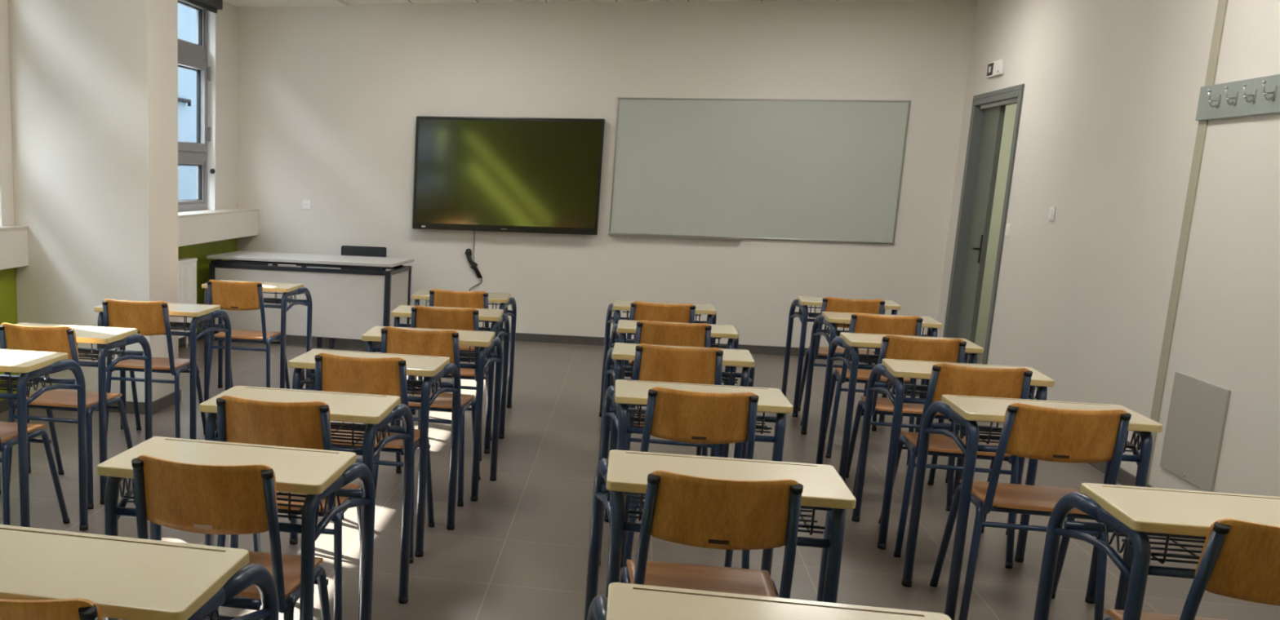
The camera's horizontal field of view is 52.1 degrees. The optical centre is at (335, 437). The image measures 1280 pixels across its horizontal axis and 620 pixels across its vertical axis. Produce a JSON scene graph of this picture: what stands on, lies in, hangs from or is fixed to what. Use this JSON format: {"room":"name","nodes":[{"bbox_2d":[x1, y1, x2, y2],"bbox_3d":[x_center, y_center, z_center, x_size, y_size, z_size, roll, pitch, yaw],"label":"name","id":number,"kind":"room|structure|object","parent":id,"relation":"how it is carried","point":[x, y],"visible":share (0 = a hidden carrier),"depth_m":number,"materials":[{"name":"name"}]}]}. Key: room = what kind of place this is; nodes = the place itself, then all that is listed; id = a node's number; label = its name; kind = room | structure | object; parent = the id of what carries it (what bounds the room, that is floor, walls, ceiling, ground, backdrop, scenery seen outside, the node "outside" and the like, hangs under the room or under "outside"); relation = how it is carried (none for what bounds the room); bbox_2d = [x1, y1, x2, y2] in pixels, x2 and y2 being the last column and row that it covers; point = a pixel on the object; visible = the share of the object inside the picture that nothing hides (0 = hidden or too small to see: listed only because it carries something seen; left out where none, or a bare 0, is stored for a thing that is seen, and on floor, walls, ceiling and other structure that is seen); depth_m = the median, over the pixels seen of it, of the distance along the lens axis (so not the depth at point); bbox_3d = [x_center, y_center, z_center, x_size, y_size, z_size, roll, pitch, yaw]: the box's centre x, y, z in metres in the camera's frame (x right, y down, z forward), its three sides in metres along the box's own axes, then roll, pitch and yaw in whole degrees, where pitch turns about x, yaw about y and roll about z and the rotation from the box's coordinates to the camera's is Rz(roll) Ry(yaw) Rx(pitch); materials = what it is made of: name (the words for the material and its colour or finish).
{"room":"classroom","nodes":[
{"label":"classroom","id":0,"kind":"room"},
{"bbox_2d":[8,0,178,402],"bbox_3d":[-1.488,-1.687,7.782,0.886,3.000,0.500,4,12,13],"label":"wall pillar","id":1,"kind":"structure","parent":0,"point":[94,83],"depth_m":7.55,"materials":[{"name":"paint"}]},
{"bbox_2d":[0,0,239,400],"bbox_3d":[-2.689,-1.136,5.061,0.170,3.000,14.450,4,12,13],"label":"wall","id":2,"kind":"structure","parent":0,"point":[227,18],"depth_m":11.21,"materials":[{"name":"paint"}]},
{"bbox_2d":[0,229,28,270],"bbox_3d":[-3.094,-0.194,2.995,0.090,0.225,9.954,4,12,13],"label":"trim","id":3,"kind":"structure","parent":2,"relation":"attached to","point":[14,248],"depth_m":7.55,"materials":[{"name":"paint"}]},
{"bbox_2d":[0,225,28,231],"bbox_3d":[-3.171,-0.318,2.988,0.266,0.018,9.954,4,12,13],"label":"trim","id":4,"kind":"structure","parent":2,"relation":"attached to","point":[12,227],"depth_m":7.55,"materials":[{"name":"stone"}]},
{"bbox_2d":[0,329,217,414],"bbox_3d":[-2.206,0.333,5.242,0.898,0.075,14.438,4,12,13],"label":"baseboard","id":5,"kind":"structure","parent":2,"relation":"attached to","point":[167,401],"depth_m":7.81,"materials":[{"name":"tile"}]},
{"bbox_2d":[177,257,197,348],"bbox_3d":[-1.483,-0.955,9.729,0.135,0.754,2.030,4,12,13],"label":"radiator","id":6,"kind":"object","parent":2,"relation":"attached to","point":[187,267],"visible":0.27,"depth_m":10.42,"materials":[{"name":"white metal"}]},
{"bbox_2d":[177,257,197,264],"bbox_3d":[-1.457,-1.310,9.649,0.100,0.025,2.030,4,12,13],"label":"grille","id":7,"kind":"object","parent":6,"relation":"attached to","point":[184,260],"depth_m":10.44,"materials":[{"name":"white metal"}]},
{"bbox_2d":[177,0,216,212],"bbox_3d":[-1.527,-2.641,9.658,0.162,1.820,3.239,4,12,13],"label":"window","id":8,"kind":"structure","parent":2,"relation":"in","point":[192,56],"depth_m":11.07,"materials":[{"name":"silver metal"}]},
{"bbox_2d":[182,0,222,173],"bbox_3d":[-1.440,-2.789,9.580,0.102,1.500,3.290,4,12,13],"label":"roller blind","id":9,"kind":"object","parent":8,"relation":"attached to","point":[212,6],"visible":1,"depth_m":10.73,"materials":[{"name":"black plastic"}]},
{"bbox_2d":[177,211,257,246],"bbox_3d":[-1.309,-1.666,10.103,0.210,0.225,3.996,4,12,13],"label":"trim","id":10,"kind":"structure","parent":2,"relation":"attached to","point":[206,228],"depth_m":10.79,"materials":[{"name":"paint"}]},
{"bbox_2d":[177,208,258,217],"bbox_3d":[-1.386,-1.790,10.096,0.386,0.018,3.996,4,12,13],"label":"trim","id":11,"kind":"structure","parent":2,"relation":"attached to","point":[206,212],"depth_m":10.88,"materials":[{"name":"stone"}]},
{"bbox_2d":[222,0,347,7],"bbox_3d":[-2.065,-2.545,4.617,1.040,0.030,14.450,4,12,13],"label":"trim","id":12,"kind":"structure","parent":2,"relation":"attached to","point":[240,3],"depth_m":11.27,"materials":[{"name":"paint"}]},
{"bbox_2d":[343,0,851,3],"bbox_3d":[1.678,-2.529,4.422,9.050,0.200,16.200,4,12,13],"label":"ceiling","id":13,"kind":"structure","parent":0,"point":[346,1],"depth_m":10.98,"materials":[{"name":"paint"}]},
{"bbox_2d":[236,0,977,351],"bbox_3d":[2.129,-2.354,11.329,6.800,3.000,0.200,4,12,13],"label":"wall","id":14,"kind":"structure","parent":0,"point":[331,99],"depth_m":11.16,"materials":[{"name":"paint"}]},
{"bbox_2d":[302,200,311,209],"bbox_3d":[-0.281,-2.201,11.832,0.086,0.086,0.016,4,12,13],"label":"wall socket","id":15,"kind":"object","parent":14,"relation":"attached to","point":[306,204],"visible":1,"depth_m":11.83,"materials":[{"name":"white plastic"}]},
{"bbox_2d":[412,115,604,235],"bbox_3d":[1.542,-2.369,11.306,1.676,1.008,0.108,4,12,13],"label":"display","id":16,"kind":"object","parent":14,"relation":"attached to","point":[515,175],"visible":1,"depth_m":11.25,"materials":[{"name":"black"}]},
{"bbox_2d":[465,231,482,291],"bbox_3d":[1.269,-1.456,11.591,0.173,0.913,0.056,4,12,13],"label":"power cable","id":17,"kind":"object","parent":16,"relation":"hanging from","point":[473,265],"visible":0.97,"depth_m":11.55,"materials":[{"name":"grey plastic"}]},
{"bbox_2d":[497,332,874,356],"bbox_3d":[2.094,-0.902,11.527,6.310,0.075,0.012,4,12,13],"label":"baseboard","id":18,"kind":"structure","parent":14,"relation":"attached to","point":[753,349],"depth_m":11.47,"materials":[{"name":"tile"}]},
{"bbox_2d":[608,97,911,244],"bbox_3d":[3.625,-2.314,10.841,2.396,1.203,0.055,4,12,13],"label":"whiteboard","id":19,"kind":"object","parent":14,"relation":"attached to","point":[695,168],"visible":1,"depth_m":10.84,"materials":[{"name":"ceramic"}]},
{"bbox_2d":[610,233,742,240],"bbox_3d":[3.014,-1.778,11.100,1.125,0.018,0.055,4,12,13],"label":"tray","id":20,"kind":"object","parent":19,"relation":"on","point":[695,236],"depth_m":11.06,"materials":[{"name":"silver metal"}]},
{"bbox_2d":[0,334,1279,619],"bbox_3d":[1.602,0.561,5.081,9.050,0.120,16.200,4,12,13],"label":"floor","id":21,"kind":"structure","parent":0,"point":[520,551],"depth_m":5.59,"materials":[{"name":"tile"}]},
{"bbox_2d":[0,422,70,525],"bbox_3d":[-1.417,0.015,5.033,0.447,0.831,0.659,4,12,13],"label":"chair","id":22,"kind":"object","parent":21,"relation":"on","point":[8,431],"visible":0.85,"depth_m":5.04,"materials":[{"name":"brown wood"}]},
{"bbox_2d":[0,349,88,531],"bbox_3d":[-1.413,0.040,5.066,0.673,0.760,0.472,4,12,12],"label":"school desk","id":23,"kind":"object","parent":21,"relation":"on","point":[32,365],"visible":0.98,"depth_m":4.91,"materials":[{"name":"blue metal"}]},
{"bbox_2d":[0,372,48,392],"bbox_3d":[-1.413,-0.257,4.965,0.475,0.085,0.317,4,12,12],"label":"basket","id":24,"kind":"object","parent":23,"relation":"on","point":[11,386],"depth_m":4.94,"materials":[{"name":"grey metal"}]},
{"bbox_2d":[0,598,102,619],"bbox_3d":[-0.498,0.597,2.412,0.447,0.831,0.659,4,12,13],"label":"chair","id":25,"kind":"object","parent":21,"relation":"on","point":[77,609],"visible":1,"depth_m":2.01,"materials":[{"name":"brown wood"}]},
{"bbox_2d":[0,322,133,509],"bbox_3d":[-1.236,-0.140,5.781,0.447,0.831,0.659,4,12,14],"label":"chair","id":26,"kind":"object","parent":21,"relation":"on","point":[12,337],"visible":0.59,"depth_m":5.58,"materials":[{"name":"brown wood"}]},
{"bbox_2d":[0,322,152,505],"bbox_3d":[-1.259,-0.130,5.877,0.673,0.760,0.472,4,12,12],"label":"school desk","id":27,"kind":"object","parent":21,"relation":"on","point":[110,338],"visible":0.5,"depth_m":5.70,"materials":[{"name":"grey metal"}]},
{"bbox_2d":[76,342,122,360],"bbox_3d":[-1.260,-0.426,5.777,0.475,0.085,0.317,4,12,12],"label":"basket","id":28,"kind":"object","parent":27,"relation":"on","point":[85,354],"depth_m":5.74,"materials":[{"name":"grey metal"}]},
{"bbox_2d":[0,524,279,619],"bbox_3d":[-0.505,0.605,2.522,0.673,0.760,0.472,4,12,14],"label":"school desk","id":29,"kind":"object","parent":21,"relation":"on","point":[127,579],"visible":0.98,"depth_m":2.38,"materials":[{"name":"beige laminate"}]},
{"bbox_2d":[102,298,206,438],"bbox_3d":[-0.999,-0.366,6.872,0.447,0.831,0.659,4,12,11],"label":"chair","id":30,"kind":"object","parent":21,"relation":"on","point":[149,318],"visible":0.77,"depth_m":6.58,"materials":[{"name":"brown wood"}]},
{"bbox_2d":[93,300,231,439],"bbox_3d":[-0.973,-0.355,6.969,0.673,0.760,0.472,4,12,13],"label":"school desk","id":31,"kind":"object","parent":21,"relation":"on","point":[199,313],"visible":0.52,"depth_m":6.75,"materials":[{"name":"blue metal"}]},
{"bbox_2d":[169,315,206,331],"bbox_3d":[-0.974,-0.652,6.869,0.475,0.085,0.317,4,12,13],"label":"basket","id":32,"kind":"object","parent":31,"relation":"on","point":[184,326],"depth_m":6.82,"materials":[{"name":"grey metal"}]},
{"bbox_2d":[131,455,331,619],"bbox_3d":[-0.262,0.402,3.356,0.447,0.831,0.659,4,12,13],"label":"chair","id":33,"kind":"object","parent":21,"relation":"on","point":[200,499],"visible":0.6,"depth_m":3.02,"materials":[{"name":"brown wood"}]},
{"bbox_2d":[97,436,375,619],"bbox_3d":[-0.276,0.420,3.414,0.673,0.760,0.472,4,12,14],"label":"school desk","id":34,"kind":"object","parent":21,"relation":"on","point":[317,474],"visible":0.73,"depth_m":3.27,"materials":[{"name":"grey metal"}]},
{"bbox_2d":[123,479,324,520],"bbox_3d":[-0.278,0.124,3.314,0.475,0.085,0.317,4,12,14],"label":"basket","id":35,"kind":"object","parent":34,"relation":"on","point":[289,512],"depth_m":3.22,"materials":[{"name":"grey metal"}]},
{"bbox_2d":[204,280,289,401],"bbox_3d":[-0.575,-0.626,8.139,0.447,0.831,0.659,4,12,12],"label":"chair","id":36,"kind":"object","parent":21,"relation":"on","point":[230,295],"visible":0.88,"depth_m":7.84,"materials":[{"name":"brown wood"}]},
{"bbox_2d":[201,280,312,399],"bbox_3d":[-0.546,-0.653,8.413,0.673,0.760,0.472,4,12,14],"label":"school desk","id":37,"kind":"object","parent":21,"relation":"on","point":[290,290],"visible":0.56,"depth_m":8.26,"materials":[{"name":"beige laminate"}]},
{"bbox_2d":[262,292,292,304],"bbox_3d":[-0.548,-0.949,8.313,0.475,0.085,0.317,4,12,14],"label":"basket","id":38,"kind":"object","parent":37,"relation":"on","point":[268,300],"depth_m":8.23,"materials":[{"name":"grey metal"}]},
{"bbox_2d":[213,395,360,619],"bbox_3d":[-0.140,0.229,4.182,0.447,0.831,0.659,4,12,12],"label":"chair","id":39,"kind":"object","parent":21,"relation":"on","point":[305,424],"visible":0.38,"depth_m":3.84,"materials":[{"name":"brown wood"}]},
{"bbox_2d":[200,386,414,619],"bbox_3d":[-0.110,0.240,4.279,0.673,0.760,0.472,4,12,13],"label":"school desk","id":40,"kind":"object","parent":21,"relation":"on","point":[376,411],"visible":0.6,"depth_m":4.19,"materials":[{"name":"grey metal"}]},
{"bbox_2d":[330,422,379,446],"bbox_3d":[-0.111,-0.057,4.179,0.475,0.085,0.317,4,12,13],"label":"basket","id":41,"kind":"object","parent":40,"relation":"on","point":[353,426],"depth_m":4.12,"materials":[{"name":"grey metal"}]},
{"bbox_2d":[206,250,413,349],"bbox_3d":[-0.223,-1.223,11.136,1.670,0.755,0.800,5,13,16],"label":"desk","id":42,"kind":"object","parent":21,"relation":"on","point":[348,304],"visible":0.67,"depth_m":10.75,"materials":[{"name":"grey laminate"}]},
{"bbox_2d":[340,245,386,271],"bbox_3d":[0.206,-1.328,11.505,0.430,0.829,0.481,4,12,13],"label":"chair","id":43,"kind":"object","parent":21,"relation":"on","point":[353,251],"visible":0.19,"depth_m":11.59,"materials":[{"name":"black plastic"}]},
{"bbox_2d":[288,349,461,557],"bbox_3d":[0.143,0.044,5.224,0.673,0.760,0.472,4,12,14],"label":"school desk","id":44,"kind":"object","parent":21,"relation":"on","point":[433,368],"visible":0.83,"depth_m":5.05,"materials":[{"name":"grey metal"}]},
{"bbox_2d":[303,368,432,395],"bbox_3d":[0.141,-0.252,5.124,0.475,0.085,0.317,4,12,14],"label":"basket","id":45,"kind":"object","parent":44,"relation":"on","point":[412,389],"depth_m":5.03,"materials":[{"name":"grey metal"}]},
{"bbox_2d":[315,352,435,564],"bbox_3d":[0.153,0.036,5.121,0.447,0.831,0.659,4,12,13],"label":"chair","id":46,"kind":"object","parent":21,"relation":"on","point":[386,376],"visible":0.41,"depth_m":4.78,"materials":[{"name":"brown wood"}]},
{"bbox_2d":[373,326,479,506],"bbox_3d":[0.444,-0.141,5.981,0.447,0.831,0.659,5,12,15],"label":"chair","id":47,"kind":"object","parent":21,"relation":"on","point":[394,340],"visible":0.48,"depth_m":5.67,"materials":[{"name":"brown wood"}]},
{"bbox_2d":[360,326,502,502],"bbox_3d":[0.446,-0.132,6.087,0.673,0.760,0.472,4,12,11],"label":"school desk","id":48,"kind":"object","parent":21,"relation":"on","point":[486,340],"visible":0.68,"depth_m":5.88,"materials":[{"name":"grey metal"}]},
{"bbox_2d":[379,343,478,363],"bbox_3d":[0.447,-0.428,5.986,0.475,0.085,0.317,4,12,11],"label":"basket","id":49,"kind":"object","parent":48,"relation":"on","point":[470,358],"depth_m":5.88,"materials":[{"name":"grey metal"}]},
{"bbox_2d":[400,305,492,461],"bbox_3d":[0.628,-0.335,6.910,0.447,0.831,0.659,4,12,13],"label":"chair","id":50,"kind":"object","parent":21,"relation":"on","point":[462,319],"visible":0.27,"depth_m":6.56,"materials":[{"name":"brown wood"}]},
{"bbox_2d":[390,305,510,453],"bbox_3d":[0.624,-0.343,7.094,0.673,0.760,0.472,4,12,10],"label":"school desk","id":51,"kind":"object","parent":21,"relation":"on","point":[496,317],"visible":0.56,"depth_m":6.92,"materials":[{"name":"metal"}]},
{"bbox_2d":[405,317,492,331],"bbox_3d":[0.625,-0.639,6.993,0.475,0.085,0.317,4,12,10],"label":"basket","id":52,"kind":"object","parent":51,"relation":"on","point":[482,329],"depth_m":7.03,"materials":[{"name":"grey metal"}]},
{"bbox_2d":[423,288,495,391],"bbox_3d":[0.800,-0.536,7.877,0.447,0.831,0.659,4,12,14],"label":"chair","id":53,"kind":"object","parent":21,"relation":"on","point":[437,298],"visible":0.24,"depth_m":7.51,"materials":[{"name":"brown wood"}]},
{"bbox_2d":[410,289,516,414],"bbox_3d":[0.800,-0.545,8.062,0.673,0.760,0.472,4,12,11],"label":"school desk","id":54,"kind":"object","parent":21,"relation":"on","point":[505,300],"visible":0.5,"depth_m":8.07,"materials":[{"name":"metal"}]},
{"bbox_2d":[426,299,500,309],"bbox_3d":[0.800,-0.841,7.962,0.475,0.085,0.317,4,12,11],"label":"basket","id":55,"kind":"object","parent":54,"relation":"on","point":[492,304],"depth_m":8.07,"materials":[{"name":"grey metal"}]},
{"bbox_2d":[599,299,716,431],"bbox_3d":[1.985,-0.440,7.706,0.673,0.760,0.472,4,12,12],"label":"school desk","id":56,"kind":"object","parent":21,"relation":"on","point":[617,305],"visible":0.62,"depth_m":7.70,"materials":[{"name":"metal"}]},
{"bbox_2d":[622,311,702,323],"bbox_3d":[1.984,-0.736,7.606,0.475,0.085,0.317,4,12,12],"label":"basket","id":57,"kind":"object","parent":56,"relation":"on","point":[623,318],"depth_m":7.69,"materials":[{"name":"grey metal"}]},
{"bbox_2d":[623,301,695,378],"bbox_3d":[1.893,-0.413,7.427,0.447,0.831,0.659,4,12,11],"label":"chair","id":58,"kind":"object","parent":21,"relation":"on","point":[639,311],"visible":0.24,"depth_m":7.06,"materials":[{"name":"brown wood"}]},
{"bbox_2d":[627,320,711,456],"bbox_3d":[1.713,-0.217,6.487,0.447,0.831,0.659,4,12,13],"label":"chair","id":59,"kind":"object","parent":21,"relation":"on","point":[647,332],"visible":0.18,"depth_m":6.12,"materials":[{"name":"brown wood"}]},
{"bbox_2d":[624,343,723,497],"bbox_3d":[1.506,-0.035,5.610,0.447,0.831,0.659,5,12,14],"label":"chair","id":60,"kind":"object","parent":21,"relation":"on","point":[654,363],"visible":0.33,"depth_m":5.26,"materials":[{"name":"brown wood"}]},
{"bbox_2d":[609,320,738,457],"bbox_3d":[1.769,-0.213,6.617,0.673,0.760,0.472,4,12,13],"label":"school desk","id":61,"kind":"object","parent":21,"relation":"on","point":[717,331],"visible":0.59,"depth_m":6.44,"materials":[{"name":"beige laminate"}]},
{"bbox_2d":[628,333,722,348],"bbox_3d":[1.768,-0.509,6.517,0.475,0.085,0.317,4,12,13],"label":"basket","id":62,"kind":"object","parent":61,"relation":"on","point":[630,341],"depth_m":6.59,"materials":[{"name":"grey metal"}]},
{"bbox_2d":[598,342,755,523],"bbox_3d":[1.536,-0.017,5.671,0.673,0.760,0.472,4,12,14],"label":"school desk","id":63,"kind":"object","parent":21,"relation":"on","point":[620,351],"visible":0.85,"depth_m":5.51,"materials":[{"name":"beige laminate"}]},
{"bbox_2d":[624,360,737,384],"bbox_3d":[1.534,-0.313,5.571,0.475,0.085,0.317,4,12,14],"label":"basket","id":64,"kind":"object","parent":63,"relation":"on","point":[726,377],"depth_m":5.48,"materials":[{"name":"grey metal"}]},
{"bbox_2d":[620,386,759,569],"bbox_3d":[1.273,0.188,4.536,0.447,0.831,0.659,4,12,11],"label":"chair","id":65,"kind":"object","parent":21,"relation":"on","point":[672,415],"visible":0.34,"depth_m":4.19,"materials":[{"name":"brown wood"}]},
{"bbox_2d":[599,379,793,576],"bbox_3d":[1.310,0.201,4.624,0.673,0.760,0.472,4,12,12],"label":"school desk","id":66,"kind":"object","parent":21,"relation":"on","point":[624,393],"visible":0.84,"depth_m":4.46,"materials":[{"name":"grey metal"}]},
{"bbox_2d":[629,404,771,434],"bbox_3d":[1.309,-0.095,4.524,0.475,0.085,0.317,4,12,12],"label":"basket","id":67,"kind":"object","parent":66,"relation":"on","point":[638,420],"depth_m":4.43,"materials":[{"name":"grey metal"}]},
{"bbox_2d":[619,470,803,599],"bbox_3d":[0.970,0.436,3.336,0.447,0.831,0.659,4,12,11],"label":"chair","id":68,"kind":"object","parent":21,"relation":"on","point":[692,511],"visible":0.68,"depth_m":3.00,"materials":[{"name":"brown wood"}]},
{"bbox_2d":[584,449,856,619],"bbox_3d":[1.016,0.456,3.395,0.673,0.760,0.472,4,12,13],"label":"school desk","id":69,"kind":"object","parent":21,"relation":"on","point":[625,473],"visible":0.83,"depth_m":3.26,"materials":[{"name":"beige laminate"}]},
{"bbox_2d":[627,492,825,535],"bbox_3d":[1.016,0.160,3.295,0.475,0.085,0.317,4,12,13],"label":"basket","id":70,"kind":"object","parent":69,"relation":"on","point":[811,526],"depth_m":3.20,"materials":[{"name":"grey metal"}]},
{"bbox_2d":[586,582,951,619],"bbox_3d":[0.763,0.696,2.242,0.673,0.760,0.472,4,12,13],"label":"school desk","id":71,"kind":"object","parent":21,"relation":"on","point":[624,602],"visible":1,"depth_m":2.25,"materials":[{"name":"beige laminate"}]},
{"bbox_2d":[781,296,901,422],"bbox_3d":[3.335,-0.525,8.265,0.673,0.760,0.472,5,13,16],"label":"school desk","id":72,"kind":"object","parent":21,"relation":"on","point":[802,302],"visible":0.57,"depth_m":8.16,"materials":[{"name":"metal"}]},
{"bbox_2d":[808,306,884,318],"bbox_3d":[3.332,-0.822,8.165,0.475,0.085,0.317,5,13,16],"label":"basket","id":73,"kind":"object","parent":72,"relation":"on","point":[811,314],"depth_m":8.16,"materials":[{"name":"grey metal"}]},
{"bbox_2d":[798,297,884,431],"bbox_3d":[3.230,-0.501,7.991,0.447,0.831,0.659,5,13,16],"label":"chair","id":74,"kind":"object","parent":21,"relation":"on","point":[828,304],"visible":0.38,"depth_m":7.68,"materials":[{"name":"brown wood"}]},
{"bbox_2d":[800,311,942,435],"bbox_3d":[3.127,-0.325,7.303,0.673,0.760,0.472,5,12,14],"label":"school desk","id":75,"kind":"object","parent":21,"relation":"on","point":[828,319],"visible":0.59,"depth_m":7.35,"materials":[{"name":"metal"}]},
{"bbox_2d":[835,323,924,336],"bbox_3d":[3.125,-0.622,7.203,0.475,0.085,0.317,5,12,15],"label":"basket","id":76,"kind":"object","parent":75,"relation":"on","point":[837,332],"depth_m":7.28,"materials":[{"name":"grey metal"}]},
{"bbox_2d":[825,312,923,465],"bbox_3d":[3.033,-0.309,7.070,0.447,0.831,0.659,5,13,17],"label":"chair","id":77,"kind":"object","parent":21,"relation":"on","point":[863,323],"visible":0.51,"depth_m":6.78,"materials":[{"name":"brown wood"}]},
{"bbox_2d":[815,332,983,495],"bbox_3d":[2.829,-0.117,6.290,0.673,0.760,0.472,4,12,14],"label":"school desk","id":78,"kind":"object","parent":21,"relation":"on","point":[852,342],"visible":0.59,"depth_m":6.18,"materials":[{"name":"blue metal"}]},
{"bbox_2d":[857,346,880,364],"bbox_3d":[2.827,-0.413,6.190,0.475,0.085,0.317,4,12,14],"label":"basket","id":79,"kind":"object","parent":78,"relation":"on","point":[862,358],"depth_m":6.22,"materials":[{"name":"grey metal"}]},
{"bbox_2d":[845,335,966,511],"bbox_3d":[2.783,-0.112,6.117,0.447,0.831,0.659,5,13,16],"label":"chair","id":80,"kind":"object","parent":21,"relation":"on","point":[892,347],"visible":0.45,"depth_m":5.83,"materials":[{"name":"brown wood"}]},
{"bbox_2d":[851,359,1054,563],"bbox_3d":[2.633,0.078,5.355,0.673,0.760,0.472,5,12,15],"label":"school desk","id":81,"kind":"object","parent":21,"relation":"on","point":[895,370],"visible":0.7,"depth_m":5.25,"materials":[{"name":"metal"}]},
{"bbox_2d":[902,377,1033,399],"bbox_3d":[2.630,-0.218,5.255,0.475,0.085,0.317,5,12,15],"label":"basket","id":82,"kind":"object","parent":81,"relation":"on","point":[916,390],"depth_m":5.22,"materials":[{"name":"grey metal"}]},
{"bbox_2d":[878,363,1032,568],"bbox_3d":[2.597,0.069,5.248,0.447,0.831,0.659,5,13,16],"label":"chair","id":83,"kind":"object","parent":21,"relation":"on","point":[945,379],"visible":0.62,"depth_m":4.99,"materials":[{"name":"brown wood"}]},
{"bbox_2d":[928,403,1131,619],"bbox_3d":[2.422,0.249,4.382,0.447,0.831,0.659,5,12,15],"label":"chair","id":84,"kind":"object","parent":21,"relation":"on","point":[1032,432],"visible":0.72,"depth_m":4.11,"materials":[{"name":"brown wood"}]},
{"bbox_2d":[901,395,1162,619],"bbox_3d":[2.465,0.265,4.460,0.673,0.760,0.472,4,12,13],"label":"school desk","id":85,"kind":"object","parent":21,"relation":"on","point":[966,411],"visible":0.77,"depth_m":4.35,"materials":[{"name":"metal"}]},
{"bbox_2d":[959,422,1135,453],"bbox_3d":[2.464,-0.032,4.360,0.475,0.085,0.317,4,12,13],"label":"basket","id":86,"kind":"object","parent":85,"relation":"on","point":[983,437],"depth_m":4.28,"materials":[{"name":"grey metal"}]},
{"bbox_2d":[1033,483,1279,619],"bbox_3d":[2.187,0.540,3.137,0.673,0.760,0.472,4,12,13],"label":"school desk","id":87,"kind":"object","parent":21,"relation":"on","point":[1137,513],"visible":0.87,"depth_m":3.06,"materials":[{"name":"beige laminate"}]},
{"bbox_2d":[1107,528,1206,564],"bbox_3d":[2.186,0.244,3.037,0.475,0.085,0.317,4,12,13],"label":"basket","id":88,"kind":"object","parent":87,"relation":"on","point":[1153,555],"depth_m":3.04,"materials":[{"name":"grey metal"}]},
{"bbox_2d":[1103,519,1279,619],"bbox_3d":[2.118,0.533,3.014,0.447,0.831,0.659,4,12,13],"label":"chair","id":89,"kind":"object","parent":21,"relation":"on","point":[1240,560],"visible":0.98,"depth_m":2.70,"materials":[{"name":"brown wood"}]},
{"bbox_2d":[937,0,1279,497],"bbox_3d":[4.692,-0.762,4.163,2.020,3.000,16.000,4,12,13],"label":"wall","id":90,"kind":"structure","parent":0,"point":[1108,127],"depth_m":6.67,"materials":[{"name":"paint"}]},
{"bbox_2d":[942,84,1024,364],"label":"door","id":91,"kind":"structure","parent":90,"relation":"in","point":[988,109],"depth_m":9.92,"materials":[{"name":"grey paint"}]},
{"bbox_2d":[986,58,1004,77],"bbox_3d":[4.991,-2.793,9.474,0.036,0.110,0.360,4,12,13],"label":"emergency light","id":92,"kind":"object","parent":90,"relation":"attached to","point":[996,68],"visible":1,"depth_m":9.41,"materials":[{"name":"white plastic"}]},
{"bbox_2d":[1004,223,1011,236],"bbox_3d":[4.771,-1.472,8.888,0.017,0.086,0.086,4,12,13],"label":"light switch","id":93,"kind":"object","parent":90,"relation":"attached to","point":[1007,231],"visible":1,"depth_m":8.87,"materials":[{"name":"white plastic"}]},
{"bbox_2d":[1048,206,1055,221],"bbox_3d":[4.559,-1.425,7.973,0.017,0.086,0.086,4,12,13],"label":"light switch","id":94,"kind":"object","parent":90,"relation":"attached to","point":[1052,210],"visible":1,"depth_m":7.95,"materials":[{"name":"white plastic"}]},
{"bbox_2d":[1087,462,1153,488],"bbox_3d":[3.489,0.750,3.948,0.012,0.075,14.438,4,12,13],"label":"baseboard","id":95,"kind":"structure","parent":90,"relation":"attached to","point":[1124,478],"depth_m":6.54,"materials":[{"name":"tile"}]},
{"bbox_2d":[1146,0,1227,484],"bbox_3d":[4.095,-1.203,5.979,0.008,2.925,0.090,4,12,13],"label":"trim","id":96,"kind":"structure","parent":90,"relation":"attached to","point":[1222,4],"depth_m":6.02,"materials":[{"name":"beige paint"}]},
{"bbox_2d":[1160,371,1231,492],"bbox_3d":[3.961,-0.032,5.783,0.015,0.470,0.570,4,12,13],"label":"access panel","id":97,"kind":"object","parent":90,"relation":"attached to","point":[1198,408],"visible":0.88,"depth_m":5.75,"materials":[{"name":"grey paint"}]},
{"bbox_2d":[1195,74,1279,120],"bbox_3d":[3.883,-1.422,5.156,0.072,0.156,1.650,4,12,13],"label":"coat rack","id":98,"kind":"object","parent":90,"relation":"attached to","point":[1257,95],"visible":1,"depth_m":5.52,"materials":[{"name":"metal"}]},
{"label":"outside","id":99,"kind":"structure","parent":0,"visible":0},
{"bbox_3d":[-23.321,1.699,-1.867,35.700,0.150,165.000,4,12,13],"label":"ground","id":100,"kind":"structure","parent":99,"visible":0},
{"bbox_2d":[177,3,196,199],"bbox_3d":[-13.898,-1.860,-2.265,8.140,7.430,150.100,4,12,13],"label":"neighbouring building","id":101,"kind":"structure","parent":100,"relation":"on","point":[187,16],"depth_m":25.86,"materials":[{"name":"blue"}]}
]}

